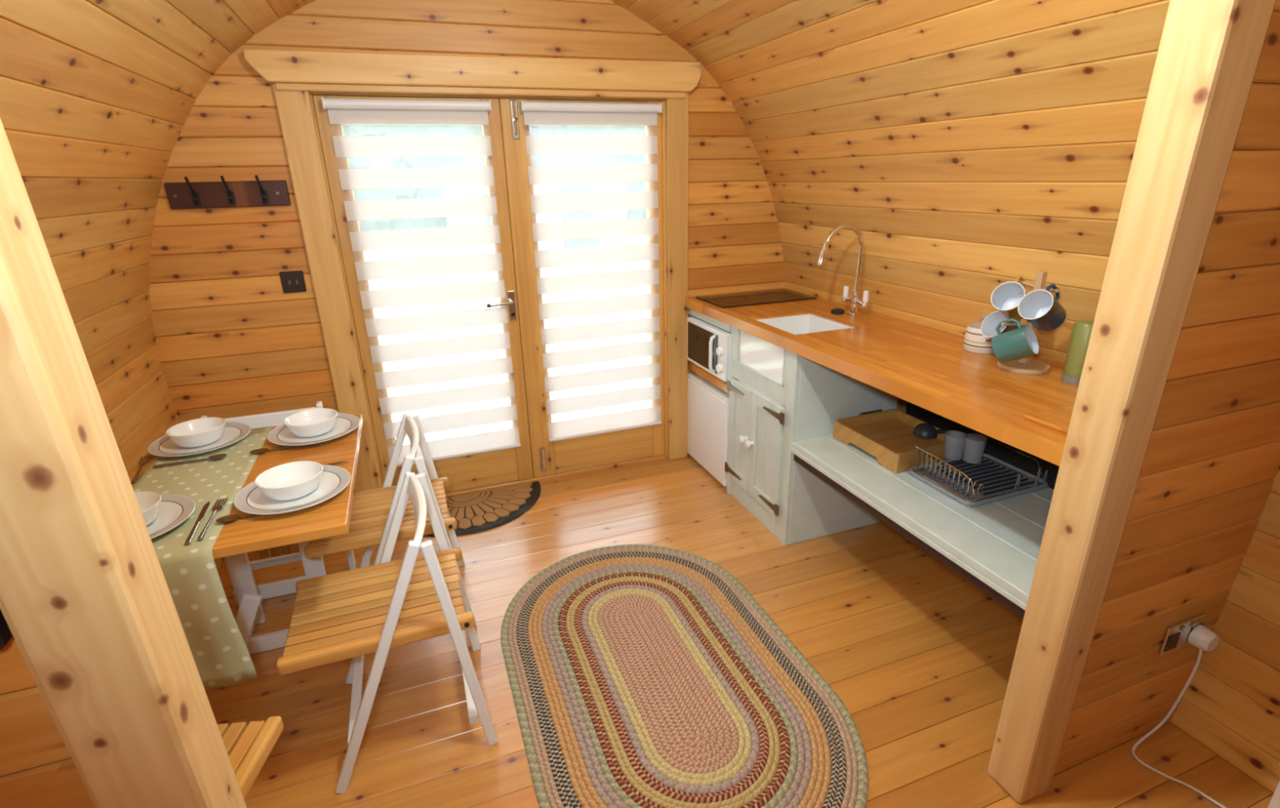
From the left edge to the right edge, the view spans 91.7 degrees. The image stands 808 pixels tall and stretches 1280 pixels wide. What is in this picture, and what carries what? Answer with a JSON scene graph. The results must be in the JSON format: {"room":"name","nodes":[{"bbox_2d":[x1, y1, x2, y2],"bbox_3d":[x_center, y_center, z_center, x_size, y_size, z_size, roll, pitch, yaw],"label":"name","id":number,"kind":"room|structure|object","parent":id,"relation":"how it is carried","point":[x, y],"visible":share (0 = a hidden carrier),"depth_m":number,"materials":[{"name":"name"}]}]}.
{"room":"wooden cabin kitchen","nodes":[
{"label":"wooden cabin kitchen","id":0,"kind":"room"},
{"bbox_2d":[0,608,95,807],"bbox_3d":[-0.917,0.344,0.633,0.571,1.943,0.055,-9,21,-19],"label":"wall","id":1,"kind":"structure","parent":0,"point":[37,770],"depth_m":0.71,"materials":[{"name":"brown wood"}]},
{"bbox_2d":[0,610,12,649],"bbox_3d":[-0.853,0.113,0.526,0.405,0.352,0.030,-9,21,-19],"label":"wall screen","id":2,"kind":"object","parent":1,"relation":"attached to","point":[5,634],"visible":1,"depth_m":0.64,"materials":[{"name":"black plastic"}]},
{"bbox_2d":[0,0,231,572],"bbox_3d":[-0.973,0.329,0.613,0.543,1.996,4.500,-9,21,-19],"label":"wall","id":3,"kind":"structure","parent":0,"point":[97,96],"depth_m":1.80,"materials":[{"name":"brown wood"}]},
{"bbox_2d":[148,0,784,493],"bbox_3d":[-0.594,-0.732,2.862,3.100,2.425,0.070,-9,21,-19],"label":"wall","id":4,"kind":"structure","parent":0,"point":[230,343],"depth_m":2.54,"materials":[{"name":"brown wood"}]},
{"bbox_2d":[164,174,291,208],"bbox_3d":[-1.571,-0.808,2.364,0.404,0.114,0.073,-9,21,-19],"label":"coat rack","id":5,"kind":"object","parent":4,"relation":"attached to","point":[185,195],"visible":1,"depth_m":2.38,"materials":[{"name":"brown wood"}]},
{"bbox_2d":[279,271,306,293],"bbox_3d":[-1.431,-0.503,2.560,0.086,0.086,0.016,-9,21,-19],"label":"light switch","id":6,"kind":"object","parent":4,"relation":"attached to","point":[291,282],"visible":1,"depth_m":2.56,"materials":[{"name":"brown"}]},
{"bbox_2d":[271,83,382,492],"bbox_3d":[-1.302,-0.342,2.664,0.118,1.850,0.030,-9,21,-19],"label":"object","id":7,"kind":"structure","parent":4,"relation":"attached to","point":[295,111],"depth_m":2.56,"materials":[{"name":"brown wood"}]},
{"bbox_2d":[309,93,383,487],"bbox_3d":[-1.281,-0.354,2.741,0.042,1.818,0.100,-9,21,-19],"label":"trim","id":8,"kind":"structure","parent":4,"relation":"attached to","point":[310,95],"depth_m":2.64,"materials":[{"name":"brown wood"}]},
{"bbox_2d":[321,97,520,466],"bbox_3d":[-0.910,-0.482,2.768,0.638,1.585,0.057,-9,21,-19],"label":"roller blind","id":9,"kind":"object","parent":4,"relation":"attached to","point":[340,111],"visible":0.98,"depth_m":2.72,"materials":[{"name":"white fabric"}]},
{"bbox_2d":[312,94,533,493],"bbox_3d":[-0.909,-0.400,2.816,0.716,1.796,0.112,-9,21,-19],"label":"door","id":10,"kind":"structure","parent":4,"relation":"in","point":[463,473],"depth_m":2.82,"materials":[{"name":"brown wood"}]},
{"bbox_2d":[243,48,701,99],"bbox_3d":[-0.584,-1.360,2.568,1.826,0.149,0.060,-9,21,-19],"label":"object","id":11,"kind":"structure","parent":4,"relation":"attached to","point":[310,71],"depth_m":2.51,"materials":[{"name":"brown wood"}]},
{"bbox_2d":[309,92,665,101],"bbox_3d":[-0.598,-1.324,2.669,1.535,0.024,0.100,-9,21,-19],"label":"trim","id":12,"kind":"structure","parent":4,"relation":"attached to","point":[311,93],"depth_m":2.60,"materials":[{"name":"brown wood"}]},
{"bbox_2d":[444,453,667,497],"bbox_3d":[-0.549,0.394,3.277,1.490,0.028,0.060,-9,21,-19],"label":"trim","id":13,"kind":"structure","parent":4,"relation":"attached to","point":[625,463],"depth_m":3.29,"materials":[{"name":"brown wood"}]},
{"bbox_2d":[498,98,665,477],"bbox_3d":[-0.242,-0.507,3.066,0.771,1.796,0.090,-9,21,-19],"label":"door","id":14,"kind":"structure","parent":4,"relation":"in","point":[548,458],"depth_m":3.06,"materials":[{"name":"brown wood"}]},
{"bbox_2d":[519,100,662,442],"bbox_3d":[-0.192,-0.589,3.015,0.642,1.585,0.057,-9,21,-19],"label":"roller blind","id":15,"kind":"object","parent":4,"relation":"attached to","point":[535,113],"visible":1,"depth_m":2.98,"materials":[{"name":"white fabric"}]},
{"bbox_2d":[661,100,667,457],"bbox_3d":[0.129,-0.565,3.226,0.042,1.818,0.100,-9,21,-19],"label":"trim","id":16,"kind":"structure","parent":4,"relation":"attached to","point":[664,101],"depth_m":3.13,"materials":[{"name":"brown wood"}]},
{"bbox_2d":[665,92,688,460],"bbox_3d":[0.191,-0.566,3.177,0.110,1.850,0.030,-9,21,-19],"label":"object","id":17,"kind":"structure","parent":4,"relation":"attached to","point":[677,110],"depth_m":3.12,"materials":[{"name":"brown wood"}]},
{"bbox_2d":[688,360,728,394],"bbox_3d":[0.589,-0.175,3.221,0.530,0.044,0.470,-9,21,-19],"label":"shelf","id":18,"kind":"object","parent":4,"relation":"attached to","point":[692,366],"visible":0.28,"depth_m":3.13,"materials":[{"name":"brown wood"}]},
{"bbox_2d":[687,315,731,382],"bbox_3d":[0.467,-0.293,3.129,0.380,0.246,0.440,-9,21,-19],"label":"microwave","id":19,"kind":"object","parent":18,"relation":"on","point":[708,345],"visible":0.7,"depth_m":3.01,"materials":[{"name":"white plastic"}]},
{"bbox_2d":[165,0,876,66],"bbox_3d":[0.159,-0.957,0.603,1.994,0.461,4.500,-9,21,-19],"label":"ceiling","id":20,"kind":"structure","parent":0,"point":[711,31],"depth_m":2.26,"materials":[{"name":"brown wood"}]},
{"bbox_2d":[204,454,1273,807],"bbox_3d":[0.209,1.117,1.363,3.020,0.060,4.543,-9,21,-19],"label":"floor","id":21,"kind":"structure","parent":0,"point":[920,659],"depth_m":1.98,"materials":[{"name":"brown wood"}]},
{"bbox_2d":[0,118,247,807],"bbox_3d":[-0.623,0.077,0.649,0.108,2.420,0.100,-9,22,-19],"label":"post","id":22,"kind":"object","parent":21,"relation":"on","point":[86,602],"visible":1,"depth_m":0.66,"materials":[{"name":"brown wood"}]},
{"bbox_2d":[128,414,362,654],"bbox_3d":[-1.163,0.523,1.951,0.620,0.710,0.930,-9,21,-19],"label":"dining table","id":23,"kind":"object","parent":21,"relation":"on","point":[331,517],"visible":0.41,"depth_m":1.87,"materials":[{"name":"white paint"}]},
{"bbox_2d":[130,454,151,484],"bbox_3d":[-1.476,0.192,1.832,0.025,0.012,0.208,-12,23,-26],"label":"fork","id":24,"kind":"object","parent":23,"relation":"on","point":[140,463],"visible":0.99,"depth_m":1.85,"materials":[{"name":"silver metal"}]},
{"bbox_2d":[132,426,272,689],"bbox_3d":[-1.251,0.403,1.792,0.320,0.374,0.836,-9,21,-19],"label":"table runner","id":25,"kind":"object","parent":23,"relation":"on","point":[221,656],"visible":0.4,"depth_m":1.51,"materials":[{"name":"green fabric"}]},
{"bbox_2d":[146,494,195,538],"bbox_3d":[-1.247,0.295,1.513,0.278,0.018,0.278,-9,21,-19],"label":"dinner plate","id":26,"kind":"object","parent":25,"relation":"on","point":[175,509],"visible":0.28,"depth_m":1.56,"materials":[{"name":"ceramic"}]},
{"bbox_2d":[134,491,161,526],"bbox_3d":[-1.252,0.273,1.505,0.161,0.054,0.161,-9,21,-19],"label":"bowl","id":27,"kind":"object","parent":26,"relation":"on","point":[149,503],"visible":0.26,"depth_m":1.56,"materials":[{"name":"white ceramic"}]},
{"bbox_2d":[152,453,227,468],"bbox_3d":[-1.349,0.174,1.866,0.192,0.012,0.036,-8,21,-17],"label":"spoon","id":28,"kind":"object","parent":25,"relation":"on","point":[220,456],"visible":1,"depth_m":1.87,"materials":[{"name":"silver metal"}]},
{"bbox_2d":[207,453,227,460],"bbox_3d":[-1.282,0.163,1.886,0.052,0.010,0.036,-8,21,-17],"label":"bowl","id":29,"kind":"object","parent":28,"relation":"on","point":[220,456],"depth_m":1.89,"materials":[{"name":"brown wood"}]},
{"bbox_2d":[184,501,209,545],"bbox_3d":[-1.090,0.290,1.535,0.014,0.006,0.221,-9,22,-21],"label":"table knife","id":30,"kind":"object","parent":25,"relation":"on","point":[206,507],"visible":1,"depth_m":1.52,"materials":[{"name":"silver metal"}]},
{"bbox_2d":[147,422,250,457],"bbox_3d":[-1.417,0.118,2.006,0.278,0.018,0.278,-9,21,-19],"label":"dinner plate","id":31,"kind":"object","parent":25,"relation":"on","point":[163,446],"visible":0.62,"depth_m":1.98,"materials":[{"name":"ceramic"}]},
{"bbox_2d":[165,417,226,448],"bbox_3d":[-1.422,0.096,1.998,0.161,0.054,0.161,-9,21,-19],"label":"bowl","id":32,"kind":"object","parent":31,"relation":"on","point":[202,432],"visible":1,"depth_m":1.99,"materials":[{"name":"white ceramic"}]},
{"bbox_2d":[196,497,227,542],"bbox_3d":[-1.066,0.285,1.546,0.025,0.012,0.208,-8,21,-18],"label":"fork","id":33,"kind":"object","parent":25,"relation":"on","point":[215,509],"visible":1,"depth_m":1.56,"materials":[{"name":"silver metal"}]},
{"bbox_2d":[215,505,298,524],"bbox_3d":[-0.956,0.278,1.564,0.192,0.012,0.036,-9,22,-21],"label":"spoon","id":34,"kind":"object","parent":23,"relation":"on","point":[228,518],"visible":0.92,"depth_m":1.55,"materials":[{"name":"silver metal"}]},
{"bbox_2d":[215,514,239,524],"bbox_3d":[-1.020,0.288,1.539,0.052,0.010,0.036,-9,22,-21],"label":"bowl","id":35,"kind":"object","parent":34,"relation":"on","point":[228,518],"depth_m":1.54,"materials":[{"name":"silver metal"}]},
{"bbox_2d":[249,443,319,454],"bbox_3d":[-1.115,0.140,1.950,0.192,0.012,0.036,-9,21,-19],"label":"spoon","id":36,"kind":"object","parent":23,"relation":"on","point":[257,451],"visible":0.99,"depth_m":1.94,"materials":[{"name":"silver metal"}]},
{"bbox_2d":[249,448,268,454],"bbox_3d":[-1.181,0.149,1.927,0.052,0.010,0.036,-9,21,-19],"label":"bowl","id":37,"kind":"object","parent":36,"relation":"on","point":[257,451],"depth_m":1.93,"materials":[{"name":"brown wood"}]},
{"bbox_2d":[233,465,351,515],"bbox_3d":[-0.924,0.232,1.664,0.278,0.018,0.278,-9,21,-19],"label":"dinner plate","id":38,"kind":"object","parent":23,"relation":"on","point":[250,500],"visible":0.62,"depth_m":1.63,"materials":[{"name":"ceramic"}]},
{"bbox_2d":[254,461,323,501],"bbox_3d":[-0.929,0.210,1.656,0.161,0.054,0.161,-9,21,-19],"label":"bowl","id":39,"kind":"object","parent":38,"relation":"on","point":[291,481],"visible":1,"depth_m":1.67,"materials":[{"name":"white ceramic"}]},
{"bbox_2d":[266,413,359,445],"bbox_3d":[-1.079,0.088,2.065,0.278,0.018,0.278,-9,21,-19],"label":"dinner plate","id":40,"kind":"object","parent":23,"relation":"on","point":[345,424],"visible":0.66,"depth_m":2.04,"materials":[{"name":"ceramic"}]},
{"bbox_2d":[284,408,337,437],"bbox_3d":[-1.084,0.067,2.057,0.161,0.054,0.161,-9,21,-19],"label":"bowl","id":41,"kind":"object","parent":40,"relation":"on","point":[312,423],"visible":1,"depth_m":2.06,"materials":[{"name":"white ceramic"}]},
{"bbox_2d":[323,461,348,465],"bbox_3d":[-0.970,0.189,1.810,0.221,0.006,0.015,-10,22,-23],"label":"table knife","id":42,"kind":"object","parent":23,"relation":"on","point":[342,462],"visible":0.23,"depth_m":1.84,"materials":[{"name":"silver metal"}]},
{"bbox_2d":[217,715,283,799],"bbox_3d":[-0.929,0.833,1.129,0.420,0.693,0.480,-3,20,-4],"label":"folding chair","id":43,"kind":"object","parent":21,"relation":"on","point":[248,748],"visible":0.3,"depth_m":1.27,"materials":[{"name":"white paint"}]},
{"bbox_2d":[200,400,355,570],"bbox_3d":[-1.367,0.368,2.374,0.400,0.720,0.097,-9,21,-19],"label":"folding chair","id":44,"kind":"object","parent":21,"relation":"on","point":[273,419],"visible":0.24,"depth_m":2.36,"materials":[{"name":"white paint"}]},
{"bbox_2d":[275,471,497,793],"bbox_3d":[-0.704,0.604,1.737,0.480,0.693,0.420,-9,21,-19],"label":"folding chair","id":45,"kind":"object","parent":21,"relation":"on","point":[353,614],"visible":1,"depth_m":1.64,"materials":[{"name":"white paint"}]},
{"bbox_2d":[304,413,475,626],"bbox_3d":[-0.888,0.439,2.200,0.480,0.693,0.420,-9,21,-19],"label":"folding chair","id":46,"kind":"object","parent":21,"relation":"on","point":[372,511],"visible":0.62,"depth_m":2.11,"materials":[{"name":"white paint"}]},
{"bbox_2d":[422,481,541,537],"bbox_3d":[-0.813,0.518,2.956,0.752,0.012,0.376,-9,21,-19],"label":"doormat","id":47,"kind":"object","parent":21,"relation":"on","point":[477,512],"visible":0.69,"depth_m":3.00,"materials":[{"name":"black rubber"}]},
{"bbox_2d":[500,544,868,807],"bbox_3d":[0.062,0.850,1.999,0.921,0.009,1.471,-9,21,-19],"label":"braided rug","id":48,"kind":"object","parent":21,"relation":"on","point":[640,676],"visible":1,"depth_m":1.89,"materials":[{"name":"multicoloured fabric"}]},
{"bbox_2d":[687,373,728,488],"bbox_3d":[0.554,0.102,3.307,0.466,0.490,0.454,-9,21,-19],"label":"mini fridge","id":49,"kind":"object","parent":21,"relation":"on","point":[708,405],"visible":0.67,"depth_m":3.19,"materials":[{"name":"white metal"}]},
{"bbox_2d":[724,326,897,545],"bbox_3d":[0.732,0.090,2.803,0.566,0.852,0.522,-9,21,-19],"label":"base cabinet","id":50,"kind":"object","parent":21,"relation":"on","point":[796,505],"visible":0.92,"depth_m":2.62,"materials":[{"name":"green paint"}]},
{"bbox_2d":[791,401,1059,619],"bbox_3d":[1.070,0.342,2.093,0.572,0.853,1.121,-9,21,-19],"label":"open shelf","id":51,"kind":"object","parent":21,"relation":"on","point":[995,546],"visible":0.25,"depth_m":1.95,"materials":[{"name":"green paint"}]},
{"bbox_2d":[685,288,1078,466],"bbox_3d":[0.880,-0.238,2.378,0.603,0.045,2.122,-9,21,-19],"label":"countertop","id":52,"kind":"structure","parent":51,"relation":"on","point":[930,369],"depth_m":1.99,"materials":[{"name":"brown wood"}]},
{"bbox_2d":[688,307,731,332],"bbox_3d":[0.340,-0.420,3.035,0.024,0.040,0.468,-9,21,-19],"label":"rail","id":53,"kind":"object","parent":52,"relation":"attached to","point":[726,327],"visible":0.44,"depth_m":3.00,"materials":[{"name":"green paint"}]},
{"bbox_2d":[695,288,816,308],"bbox_3d":[0.582,-0.538,3.138,0.524,0.006,0.300,-9,21,-19],"label":"cooktop","id":54,"kind":"object","parent":52,"relation":"in","point":[776,295],"visible":1,"depth_m":3.11,"materials":[{"name":"black ceramic"}]},
{"bbox_2d":[738,313,853,406],"bbox_3d":[0.666,-0.202,2.673,0.333,0.294,0.367,-9,21,-19],"label":"sink","id":55,"kind":"object","parent":52,"relation":"in","point":[766,357],"visible":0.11,"depth_m":2.69,"materials":[{"name":"white ceramic"}]},
{"bbox_2d":[756,313,853,334],"bbox_3d":[0.689,-0.203,2.659,0.298,0.284,0.326,-9,21,-19],"label":"basin","id":56,"kind":"object","parent":55,"relation":"in","point":[802,323],"depth_m":2.76,"materials":[{"name":"white ceramic"}]},
{"bbox_2d":[831,308,844,314],"bbox_3d":[0.879,-0.413,2.760,0.060,0.018,0.060,-9,21,-19],"label":"plug","id":57,"kind":"object","parent":52,"relation":"on","point":[834,311],"visible":1,"depth_m":2.74,"materials":[{"name":"black rubber"}]},
{"bbox_2d":[817,223,869,315],"bbox_3d":[0.854,-0.566,2.646,0.232,0.387,0.156,-9,21,-19],"label":"tap","id":58,"kind":"object","parent":52,"relation":"on","point":[855,300],"visible":1,"depth_m":2.65,"materials":[{"name":"silver metal"}]},
{"bbox_2d":[962,313,993,354],"bbox_3d":[1.178,-0.246,2.129,0.112,0.126,0.113,-9,21,-19],"label":"storage jar","id":59,"kind":"object","parent":52,"relation":"on","point":[974,341],"visible":0.56,"depth_m":2.10,"materials":[{"name":"ceramic"}]},
{"bbox_2d":[997,271,1058,374],"bbox_3d":[1.191,-0.250,1.888,0.144,0.300,0.176,15,26,38],"label":"mug tree","id":60,"kind":"object","parent":52,"relation":"on","point":[1026,366],"visible":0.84,"depth_m":1.89,"materials":[{"name":"brown wood"}]},
{"bbox_2d":[980,311,1020,339],"bbox_3d":[1.162,-0.245,1.980,0.127,0.138,0.092,-6,21,-13],"label":"mug","id":61,"kind":"object","parent":60,"relation":"hanging from","point":[988,326],"visible":0.34,"depth_m":2.01,"materials":[{"name":"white ceramic"}]},
{"bbox_2d":[991,275,1026,319],"bbox_3d":[1.134,-0.318,1.884,0.128,0.138,0.092,-15,24,-32],"label":"mug","id":62,"kind":"object","parent":60,"relation":"hanging from","point":[1006,297],"visible":0.84,"depth_m":1.90,"materials":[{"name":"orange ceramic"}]},
{"bbox_2d":[991,318,1039,362],"bbox_3d":[1.129,-0.188,1.865,0.092,0.138,0.127,-19,27,-40],"label":"mug","id":63,"kind":"object","parent":60,"relation":"hanging from","point":[1020,342],"visible":1,"depth_m":1.85,"materials":[{"name":"teal ceramic"}]},
{"bbox_2d":[1017,284,1066,331],"bbox_3d":[1.159,-0.276,1.788,0.128,0.138,0.092,-12,23,-27],"label":"mug","id":64,"kind":"object","parent":60,"relation":"hanging from","point":[1039,308],"visible":1,"depth_m":1.79,"materials":[{"name":"blue ceramic"}]},
{"bbox_2d":[1023,404,1074,434],"bbox_3d":[1.167,0.028,1.526,0.365,0.028,0.200,-9,21,-19],"label":"chopping board","id":65,"kind":"object","parent":52,"relation":"on","point":[1059,419],"visible":0.09,"depth_m":1.53,"materials":[{"name":"brown wood"}]},
{"bbox_2d":[1060,320,1093,385],"bbox_3d":[1.275,-0.149,1.787,0.076,0.176,0.075,-9,21,-19],"label":"flask","id":66,"kind":"object","parent":52,"relation":"on","point":[1082,329],"visible":0.67,"depth_m":1.77,"materials":[{"name":"green metal"}]},
{"bbox_2d":[832,408,947,473],"bbox_3d":[0.986,0.122,2.381,0.316,0.097,0.356,-9,21,-19],"label":"serving tray","id":67,"kind":"object","parent":51,"relation":"on","point":[887,435],"visible":0.85,"depth_m":2.38,"materials":[{"name":"brown wood"}]},
{"bbox_2d":[912,422,948,438],"bbox_3d":[1.098,0.102,2.289,0.168,0.055,0.084,5,21,17],"label":"ladle","id":68,"kind":"object","parent":67,"relation":"on","point":[924,430],"visible":0.97,"depth_m":2.28,"materials":[{"name":"black plastic"}]},
{"bbox_2d":[912,422,937,438],"bbox_3d":[1.058,0.093,2.299,0.084,0.042,0.084,-9,21,-19],"label":"bowl","id":69,"kind":"object","parent":68,"relation":"on","point":[924,430],"depth_m":2.28,"materials":[{"name":"plastic"}]},
{"bbox_2d":[906,453,1048,507],"bbox_3d":[1.153,0.253,2.128,0.364,0.019,0.284,-9,21,-19],"label":"drip tray","id":70,"kind":"object","parent":51,"relation":"on","point":[912,471],"visible":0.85,"depth_m":2.10,"materials":[{"name":"grey plastic"}]},
{"bbox_2d":[915,437,1048,501],"bbox_3d":[1.156,0.208,2.110,0.335,0.102,0.254,-9,21,-19],"label":"dish rack","id":71,"kind":"object","parent":70,"relation":"on","point":[944,467],"visible":0.94,"depth_m":2.09,"materials":[{"name":"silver metal"}]},
{"bbox_2d":[943,430,987,463],"bbox_3d":[1.150,0.153,2.203,0.134,0.088,0.071,10,23,28],"label":"pot","id":72,"kind":"object","parent":71,"relation":"on","point":[971,447],"visible":1,"depth_m":2.19,"materials":[{"name":"white ceramic"}]},
{"bbox_2d":[943,430,967,460],"bbox_3d":[1.123,0.149,2.217,0.072,0.088,0.071,-9,21,-19],"label":"cup","id":73,"kind":"object","parent":72,"relation":"on","point":[955,448],"depth_m":2.20,"materials":[{"name":"grey ceramic"}]},
{"bbox_2d":[962,433,987,463],"bbox_3d":[1.177,0.158,2.189,0.072,0.088,0.071,-9,21,-19],"label":"cup","id":74,"kind":"object","parent":72,"relation":"on","point":[974,445],"depth_m":2.17,"materials":[{"name":"grey ceramic"}]},
{"bbox_2d":[987,0,1275,803],"bbox_3d":[0.956,-0.159,1.192,0.108,2.420,0.100,-8,21,-19],"label":"post","id":75,"kind":"object","parent":21,"relation":"on","point":[1209,52],"visible":1,"depth_m":1.18,"materials":[{"name":"brown wood"}]},
{"bbox_2d":[1266,780,1279,807],"bbox_3d":[1.515,0.754,1.119,0.230,0.730,0.420,-9,21,-19],"label":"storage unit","id":76,"kind":"object","parent":21,"relation":"on","point":[1274,802],"visible":1,"depth_m":1.31,"materials":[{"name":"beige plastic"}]},
{"bbox_2d":[703,0,1279,793],"bbox_3d":[1.335,-0.017,1.406,0.564,1.996,4.500,-9,21,-19],"label":"wall","id":77,"kind":"structure","parent":0,"point":[972,148],"depth_m":1.93,"materials":[{"name":"brown wood"}]},
{"bbox_2d":[1053,0,1279,775],"bbox_3d":[1.275,0.016,1.386,0.611,1.943,0.055,-9,21,-19],"label":"wall","id":78,"kind":"structure","parent":0,"point":[1211,461],"depth_m":1.40,"materials":[{"name":"brown wood"}]},
{"bbox_2d":[1158,613,1206,655],"bbox_3d":[1.409,0.599,1.608,0.148,0.088,0.013,-9,21,-19],"label":"wall socket","id":79,"kind":"object","parent":78,"relation":"attached to","point":[1175,637],"visible":0.91,"depth_m":1.60,"materials":[{"name":"silver metal"}]},
{"bbox_2d":[1164,632,1181,652],"bbox_3d":[1.367,0.611,1.594,0.044,0.048,0.002,-9,21,-19],"label":"outlet","id":80,"kind":"object","parent":79,"relation":"attached to","point":[1171,640],"depth_m":1.59,"materials":[{"name":"black plastic"}]},
{"bbox_2d":[1131,624,1226,807],"bbox_3d":[1.447,0.802,1.522,0.194,0.363,0.302,-9,21,-19],"label":"plug","id":81,"kind":"object","parent":79,"relation":"in","point":[1202,637],"visible":1,"depth_m":1.60,"materials":[{"name":"white plastic"}]},
{"label":"outside","id":82,"kind":"structure","parent":0,"visible":0},
{"bbox_2d":[364,235,649,415],"bbox_3d":[-11.156,-8.780,29.935,60.000,0.150,59.700,-9,21,-19],"label":"ground","id":83,"kind":"structure","parent":82,"point":[439,251],"depth_m":8.13,"materials":[{"name":"white"}]},
{"bbox_2d":[342,124,646,231],"bbox_3d":[-7.293,-7.024,19.457,32.000,4.019,2.623,-9,21,-19],"label":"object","id":84,"kind":"object","parent":83,"relation":"on","point":[348,130],"visible":0.09,"depth_m":18.81,"materials":[{"name":"green plant"}]},
{"bbox_2d":[442,124,627,256],"bbox_3d":[-2.573,-5.012,14.679,4.200,2.900,3.200,-9,21,-19],"label":"cabin","id":85,"kind":"object","parent":83,"relation":"on","point":[596,159],"visible":0.24,"depth_m":13.51,"materials":[{"name":"grey"}]},
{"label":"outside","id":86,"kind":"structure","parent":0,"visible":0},
{"bbox_2d":[391,380,649,444],"bbox_3d":[-0.892,0.268,4.011,4.000,0.080,1.525,-9,21,-19],"label":"deck","id":87,"kind":"object","parent":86,"point":[455,433],"visible":0.07,"depth_m":4.48,"materials":[{"name":"beige"}]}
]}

